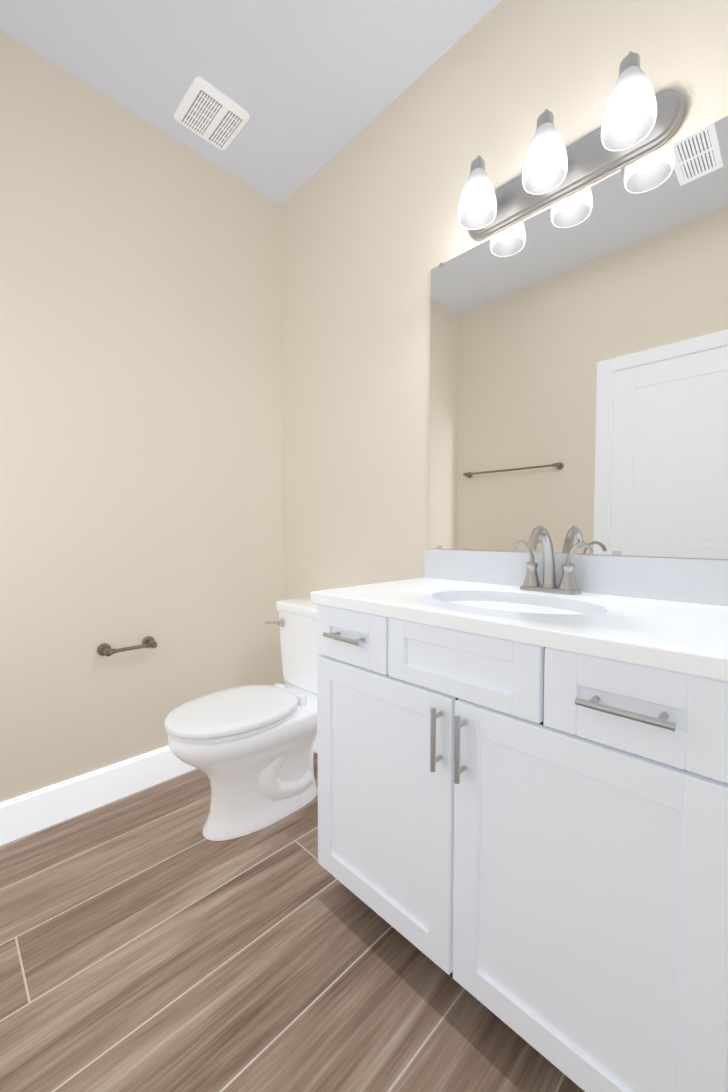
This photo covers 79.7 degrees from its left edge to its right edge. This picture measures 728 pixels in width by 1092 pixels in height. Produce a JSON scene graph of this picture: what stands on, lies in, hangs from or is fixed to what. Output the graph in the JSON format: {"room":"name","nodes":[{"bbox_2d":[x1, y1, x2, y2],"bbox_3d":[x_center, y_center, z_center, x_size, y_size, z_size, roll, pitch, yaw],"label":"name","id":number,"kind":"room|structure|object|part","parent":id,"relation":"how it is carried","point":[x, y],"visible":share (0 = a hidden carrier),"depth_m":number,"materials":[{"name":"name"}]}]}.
{"room":"bathroom","nodes":[
{"label":"bathroom","id":0,"kind":"room"},
{"bbox_2d":[0,30,283,801],"bbox_3d":[-1.041,-0.353,1.736,1.840,2.740,0.100,-2,3,-45],"label":"wall","id":1,"kind":"structure","parent":0,"point":[141,472],"depth_m":1.74,"materials":[{"name":"paint"}]},
{"bbox_2d":[0,746,196,845],"bbox_3d":[-1.001,0.945,1.743,1.640,0.145,0.014,-2,3,-45],"label":"baseboard","id":2,"kind":"structure","parent":1,"relation":"attached to","point":[21,816],"depth_m":1.67,"materials":[{"name":"white wood"}]},
{"bbox_2d":[97,636,157,656],"bbox_3d":[-0.936,0.404,1.742,0.212,0.047,0.074,-2,3,-45],"label":"toilet paper holder","id":3,"kind":"object","parent":1,"relation":"attached to","point":[104,649],"visible":1,"depth_m":1.71,"materials":[{"name":"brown metal"}]},
{"bbox_2d":[0,0,501,204],"bbox_3d":[0.017,-1.733,0.621,1.840,0.100,3.100,-2,3,-45],"label":"ceiling","id":4,"kind":"structure","parent":0,"point":[311,87],"depth_m":1.53,"materials":[{"name":"grey paint"}]},
{"bbox_2d":[174,77,249,149],"bbox_3d":[-0.609,-1.710,1.747,0.222,0.024,0.233,-2,3,-45],"label":"ceiling vent","id":5,"kind":"object","parent":4,"relation":"in","point":[210,113],"visible":1,"depth_m":1.72,"materials":[{"name":"white plastic"}]},
{"bbox_2d":[0,752,584,1091],"bbox_3d":[0.017,1.105,0.725,1.840,0.100,3.100,-2,3,-45],"label":"floor","id":6,"kind":"structure","parent":0,"point":[153,939],"depth_m":1.06,"materials":[{"name":"brown wood"}]},
{"bbox_2d":[164,597,320,840],"bbox_3d":[-0.387,0.638,1.718,0.760,0.760,0.492,-2,3,-45],"label":"toilet","id":7,"kind":"object","parent":6,"relation":"on","point":[248,750],"visible":0.85,"depth_m":1.58,"materials":[{"name":"white ceramic"}]},
{"bbox_3d":[-0.470,0.606,1.616,0.501,0.047,0.372,-2,3,-45],"label":"seat","id":8,"kind":"part","parent":7,"relation":"part of","materials":[{"name":"white plastic"}]},
{"bbox_3d":[-0.401,0.341,1.962,0.035,0.035,0.111,-2,3,-45],"label":"lever","id":9,"kind":"part","parent":7,"relation":"part of","materials":[{"name":"silver metal"}]},
{"bbox_3d":[-0.181,0.435,1.897,0.200,0.368,0.468,-2,3,-45],"label":"tank","id":10,"kind":"part","parent":7,"relation":"part of","materials":[{"name":"white ceramic"}]},
{"bbox_2d":[310,525,727,1091],"bbox_3d":[0.366,0.494,1.107,0.572,1.094,0.944,-2,3,-45],"label":"bathroom vanity","id":11,"kind":"object","parent":6,"relation":"on","point":[523,795],"visible":1,"depth_m":0.82,"materials":[{"name":"white wood"}]},
{"bbox_3d":[-0.034,0.239,1.156,0.018,0.142,0.266,-2,3,-45],"label":"drawer","id":12,"kind":"part","parent":11,"relation":"part of","materials":[{"name":"white wood"}]},
{"bbox_3d":[0.032,0.624,1.104,0.018,0.608,0.453,-2,3,-45],"label":"door","id":13,"kind":"part","parent":11,"relation":"part of","materials":[{"name":"white wood"}]},
{"bbox_2d":[310,577,727,681],"bbox_3d":[0.374,0.208,1.104,0.550,0.146,0.944,-2,3,-45],"label":"countertop","id":14,"kind":"structure","parent":11,"relation":"on","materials":[{"name":"white stone"}]},
{"bbox_2d":[512,525,593,594],"bbox_3d":[0.493,0.037,1.204,0.155,0.188,0.228,-2,3,-45],"label":"faucet","id":15,"kind":"object","parent":14,"relation":"on","point":[531,585],"depth_m":1.22,"materials":[{"name":"silver metal"}]},
{"bbox_3d":[0.357,0.636,0.777,0.018,0.608,0.453,-2,3,-45],"label":"door","id":16,"kind":"part","parent":11,"relation":"part of","materials":[{"name":"white wood"}]},
{"bbox_3d":[0.423,0.256,0.697,0.018,0.142,0.266,-2,3,-45],"label":"drawer","id":17,"kind":"part","parent":11,"relation":"part of","materials":[{"name":"white wood"}]},
{"bbox_2d":[281,0,727,683],"bbox_3d":[0.634,-0.336,1.286,0.100,2.740,2.900,-2,3,-45],"label":"wall","id":18,"kind":"structure","parent":0,"point":[373,232],"depth_m":1.68,"materials":[{"name":"paint"}]},
{"bbox_2d":[314,738,317,753],"bbox_3d":[0.598,0.962,1.289,0.014,0.145,2.886,-2,3,-45],"label":"baseboard","id":19,"kind":"structure","parent":18,"relation":"attached to","point":[315,748],"depth_m":2.11,"materials":[{"name":"white"}]},
{"bbox_2d":[458,51,686,239],"bbox_3d":[0.506,-1.091,1.199,0.160,0.191,0.596,-2,3,-45],"label":"sconce","id":20,"kind":"object","parent":18,"relation":"attached to","point":[641,117],"visible":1,"depth_m":1.16,"materials":[{"name":"white glass"}]},
{"bbox_2d":[424,549,727,605],"bbox_3d":[0.562,0.075,1.286,0.020,0.105,0.944,-2,3,-45],"label":"backsplash","id":21,"kind":"structure","parent":18,"relation":"attached to","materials":[{"name":"grey stone"}]},
{"bbox_2d":[429,116,727,558],"bbox_3d":[0.566,-0.484,1.270,0.007,1.011,0.918,-2,3,-45],"label":"mirror","id":22,"kind":"object","parent":18,"relation":"attached to","point":[578,367],"visible":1,"depth_m":1.20,"materials":[{"name":"clear glass"}]}
]}

